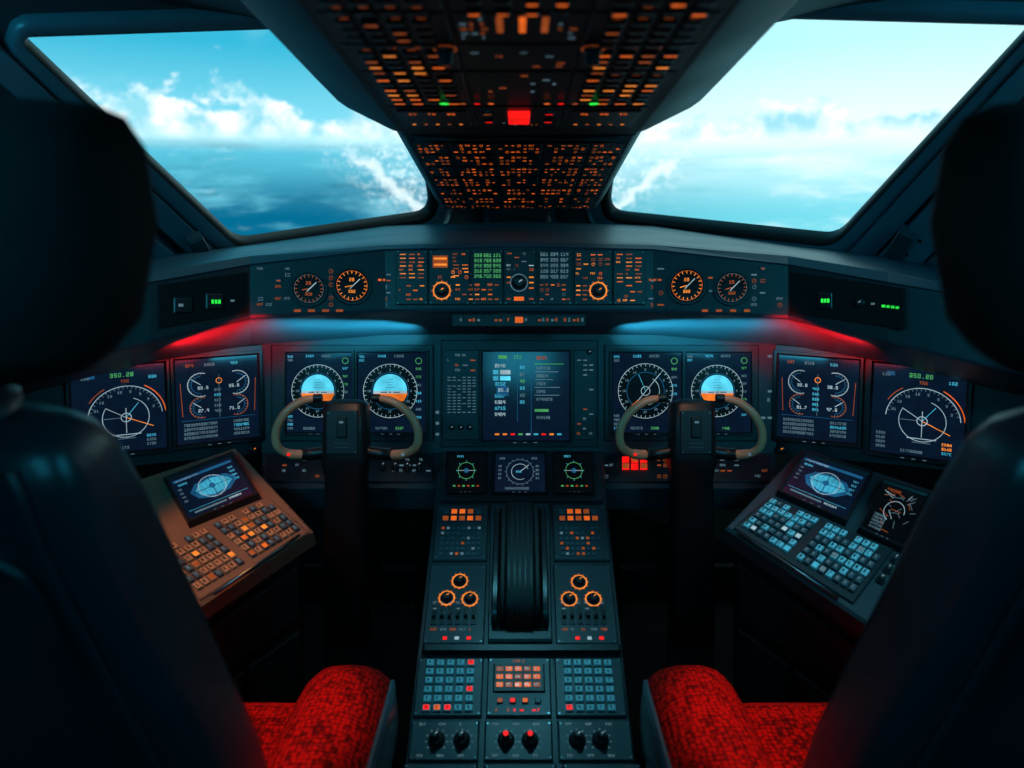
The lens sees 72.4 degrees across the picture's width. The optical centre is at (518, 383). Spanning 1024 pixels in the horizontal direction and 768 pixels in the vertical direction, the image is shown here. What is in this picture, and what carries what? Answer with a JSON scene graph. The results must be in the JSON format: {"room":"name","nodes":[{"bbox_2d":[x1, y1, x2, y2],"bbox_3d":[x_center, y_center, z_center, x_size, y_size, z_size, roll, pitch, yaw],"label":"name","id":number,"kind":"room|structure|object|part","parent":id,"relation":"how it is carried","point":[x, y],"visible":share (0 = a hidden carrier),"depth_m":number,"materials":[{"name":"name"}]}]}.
{"room":"control cabin","nodes":[
{"label":"control cabin","id":0,"kind":"room"},
{"bbox_2d":[150,0,883,21],"bbox_3d":[0.000,-0.419,0.405,2.500,0.001,2.800,0,15,0],"label":"ceiling","id":1,"kind":"structure","parent":0,"point":[236,7],"depth_m":1.14,"materials":[{"name":"black plastic"}]},
{"bbox_2d":[241,0,796,208],"bbox_3d":[0.000,-0.410,0.960,0.594,0.358,1.639,0,15,0],"label":"panel","id":2,"kind":"object","parent":1,"relation":"attached to","point":[496,104],"visible":1,"depth_m":0.78,"materials":[{"name":"paint"}]},
{"bbox_2d":[586,0,1023,251],"bbox_3d":[0.465,-0.527,1.515,0.452,0.525,1.131,-14,20,-41],"label":"window","id":3,"kind":"structure","parent":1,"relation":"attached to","point":[845,238],"depth_m":1.24,"materials":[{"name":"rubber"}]},
{"bbox_2d":[304,602,732,767],"bbox_3d":[0.000,1.030,0.794,2.500,0.001,2.800,0,15,0],"label":"floor","id":4,"kind":"structure","parent":0,"point":[395,634],"depth_m":1.93,"materials":[{"name":"carpet"}]},
{"bbox_2d":[0,98,398,767],"bbox_3d":[-0.426,0.389,0.751,0.516,1.260,0.550,0,15,0],"label":"seat","id":5,"kind":"object","parent":4,"relation":"on","point":[110,656],"visible":1,"depth_m":0.52,"materials":[{"name":"leather"}]},
{"bbox_3d":[-0.470,0.310,0.645,0.428,0.644,0.221,0,15,0],"label":"backrest","id":6,"kind":"part","parent":5,"relation":"part of","materials":[{"name":"leather"}]},
{"bbox_2d":[244,665,398,767],"bbox_3d":[-0.392,0.498,0.844,0.447,0.200,0.372,0,15,0],"label":"seat cushion","id":7,"kind":"object","parent":5,"relation":"on","point":[346,716],"depth_m":0.87,"materials":[{"name":"fabric"}]},
{"bbox_2d":[141,449,315,702],"bbox_3d":[-0.550,0.523,1.263,0.266,0.735,0.441,-14,20,-42],"label":"console","id":8,"kind":"object","parent":4,"relation":"on","point":[243,566],"visible":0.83,"depth_m":1.12,"materials":[{"name":"black plastic"}]},
{"bbox_2d":[163,452,259,527],"bbox_3d":[-0.535,0.181,1.220,0.124,0.064,0.154,-11,19,-36],"label":"display","id":9,"kind":"object","parent":8,"relation":"on","point":[213,488],"visible":1,"depth_m":1.21,"materials":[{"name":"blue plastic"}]},
{"bbox_2d":[271,394,422,767],"bbox_3d":[-0.312,0.440,1.350,0.274,0.852,0.180,0,15,0],"label":"yoke","id":10,"kind":"object","parent":4,"relation":"on","point":[346,452],"visible":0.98,"depth_m":1.30,"materials":[{"name":"black plastic"}]},
{"bbox_2d":[403,451,640,767],"bbox_3d":[0.004,0.559,1.191,0.337,0.703,0.707,0,15,0],"label":"pedestal","id":11,"kind":"object","parent":4,"relation":"on","point":[485,696],"visible":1,"depth_m":1.10,"materials":[{"name":"paint"}]},
{"bbox_2d":[446,451,486,494],"bbox_3d":[-0.104,0.175,1.371,0.081,0.060,0.099,0,15,0],"label":"display","id":12,"kind":"object","parent":11,"relation":"attached to","point":[465,470],"visible":1,"depth_m":1.37,"materials":[{"name":"black glass"}]},
{"bbox_2d":[492,501,547,629],"bbox_3d":[0.002,0.300,1.203,0.091,0.144,0.220,0,15,0],"label":"throttle quadrant","id":13,"kind":"object","parent":11,"relation":"on","point":[520,549],"visible":1,"depth_m":1.15,"materials":[{"name":"plastic"}]},
{"bbox_2d":[492,451,547,494],"bbox_3d":[0.002,0.175,1.371,0.106,0.062,0.101,0,15,0],"label":"display","id":14,"kind":"object","parent":11,"relation":"attached to","point":[514,472],"visible":1,"depth_m":1.37,"materials":[{"name":"blue glass"}]},
{"bbox_2d":[22,334,1023,508],"bbox_3d":[0.000,0.095,1.364,1.964,0.320,0.425,0,15,0],"label":"panel","id":15,"kind":"object","parent":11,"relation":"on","point":[410,482],"visible":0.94,"depth_m":1.49,"materials":[{"name":"paint"}]},
{"bbox_2d":[64,359,171,455],"bbox_3d":[-0.755,0.051,1.327,0.198,0.190,0.047,-12,19,-38],"label":"display","id":16,"kind":"object","parent":15,"relation":"attached to","point":[133,403],"visible":0.7,"depth_m":1.34,"materials":[{"name":"glass"}]},
{"bbox_2d":[169,350,263,449],"bbox_3d":[-0.617,0.033,1.440,0.205,0.200,0.048,-12,19,-38],"label":"display","id":17,"kind":"object","parent":15,"relation":"attached to","point":[216,399],"visible":1,"depth_m":1.43,"materials":[{"name":"glass"}]},
{"bbox_2d":[283,350,354,434],"bbox_3d":[-0.425,0.018,1.493,0.150,0.178,0.060,0,15,0],"label":"display","id":18,"kind":"object","parent":15,"relation":"attached to","point":[328,373],"visible":0.7,"depth_m":1.49,"materials":[{"name":"blue glass"}]},
{"bbox_2d":[355,350,427,434],"bbox_3d":[-0.271,0.018,1.493,0.155,0.178,0.060,0,15,0],"label":"display","id":19,"kind":"object","parent":15,"relation":"attached to","point":[402,375],"visible":0.77,"depth_m":1.49,"materials":[{"name":"blue glass"}]},
{"bbox_2d":[18,221,1023,394],"bbox_3d":[0.000,-0.177,1.610,3.186,0.349,1.108,0,15,0],"label":"shield","id":20,"kind":"object","parent":15,"relation":"on","point":[508,277],"visible":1,"depth_m":1.35,"materials":[{"name":"plastic"}]},
{"bbox_2d":[479,348,572,443],"bbox_3d":[0.015,0.026,1.494,0.199,0.199,0.064,0,15,0],"label":"display","id":21,"kind":"object","parent":15,"relation":"attached to","point":[526,394],"visible":1,"depth_m":1.49,"materials":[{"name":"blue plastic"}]},
{"bbox_2d":[610,350,683,434],"bbox_3d":[0.272,0.018,1.493,0.157,0.178,0.060,0,15,0],"label":"display","id":22,"kind":"object","parent":15,"relation":"attached to","point":[635,375],"visible":0.83,"depth_m":1.49,"materials":[{"name":"glass"}]},
{"bbox_2d":[684,350,753,434],"bbox_3d":[0.424,0.018,1.493,0.148,0.178,0.060,0,15,0],"label":"display","id":23,"kind":"object","parent":15,"relation":"attached to","point":[707,373],"visible":0.73,"depth_m":1.49,"materials":[{"name":"blue glass"}]},
{"bbox_2d":[772,350,864,447],"bbox_3d":[0.612,0.033,1.443,0.201,0.199,0.048,12,19,38],"label":"display","id":24,"kind":"object","parent":15,"relation":"attached to","point":[818,398],"visible":1,"depth_m":1.44,"materials":[{"name":"glass"}]},
{"bbox_2d":[865,359,972,464],"bbox_3d":[0.754,0.055,1.328,0.197,0.194,0.048,12,19,38],"label":"display","id":25,"kind":"object","parent":15,"relation":"attached to","point":[913,414],"visible":1,"depth_m":1.33,"materials":[{"name":"glass"}]},
{"bbox_2d":[553,451,594,494],"bbox_3d":[0.108,0.175,1.371,0.082,0.060,0.099,0,15,0],"label":"display","id":26,"kind":"object","parent":11,"relation":"attached to","point":[573,470],"visible":1,"depth_m":1.37,"materials":[{"name":"black glass"}]},
{"bbox_2d":[615,394,766,767],"bbox_3d":[0.312,0.440,1.350,0.274,0.852,0.180,0,15,0],"label":"yoke","id":27,"kind":"object","parent":4,"relation":"on","point":[691,452],"visible":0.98,"depth_m":1.30,"materials":[{"name":"black plastic"}]},
{"bbox_2d":[722,449,932,702],"bbox_3d":[0.550,0.523,1.262,0.266,0.735,0.446,14,20,41],"label":"console","id":28,"kind":"object","parent":4,"relation":"on","point":[807,586],"visible":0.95,"depth_m":1.10,"materials":[{"name":"paint"}]},
{"bbox_2d":[776,450,872,526],"bbox_3d":[0.535,0.176,1.230,0.124,0.064,0.169,11,19,37],"label":"display","id":29,"kind":"object","parent":28,"relation":"on","point":[830,489],"visible":1,"depth_m":1.22,"materials":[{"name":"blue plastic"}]},
{"bbox_2d":[857,478,929,553],"bbox_3d":[0.623,0.215,1.167,0.076,0.057,0.179,12,19,37],"label":"display","id":30,"kind":"object","parent":28,"relation":"on","point":[895,508],"visible":1,"depth_m":1.16,"materials":[{"name":"black glass"}]},
{"bbox_2d":[639,101,1023,767],"bbox_3d":[0.444,0.389,0.751,0.551,1.260,0.550,0,15,0],"label":"seat","id":31,"kind":"object","parent":4,"relation":"on","point":[933,677],"visible":1,"depth_m":0.56,"materials":[{"name":"leather"}]},
{"bbox_2d":[639,665,827,767],"bbox_3d":[0.392,0.498,0.844,0.447,0.200,0.372,0,15,0],"label":"seat cushion","id":32,"kind":"object","parent":31,"relation":"on","point":[691,716],"depth_m":0.88,"materials":[{"name":"red fabric"}]},
{"bbox_3d":[0.505,0.310,0.645,0.428,0.644,0.221,0,15,0],"label":"backrest","id":33,"kind":"part","parent":31,"relation":"part of","materials":[{"name":"leather"}]},
{"bbox_2d":[133,344,944,601],"bbox_3d":[0.000,0.123,2.207,2.500,1.020,0.400,0,15,0],"label":"wall","id":34,"kind":"structure","parent":0,"point":[395,535],"depth_m":2.09,"materials":[{"name":"black plastic"}]},
{"bbox_2d":[0,0,1023,263],"bbox_3d":[0.000,-0.366,1.467,2.500,0.748,2.089,0,15,0],"label":"windshield surround","id":35,"kind":"object","parent":34,"relation":"attached to","point":[902,232],"visible":0.2,"depth_m":1.35,"materials":[{"name":"black plastic"}]},
{"bbox_2d":[4,9,451,248],"bbox_3d":[-0.468,-0.519,1.537,0.454,0.527,1.106,15,21,43],"label":"window","id":36,"kind":"structure","parent":35,"relation":"attached to","point":[21,28],"depth_m":1.16,"materials":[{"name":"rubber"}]}
]}

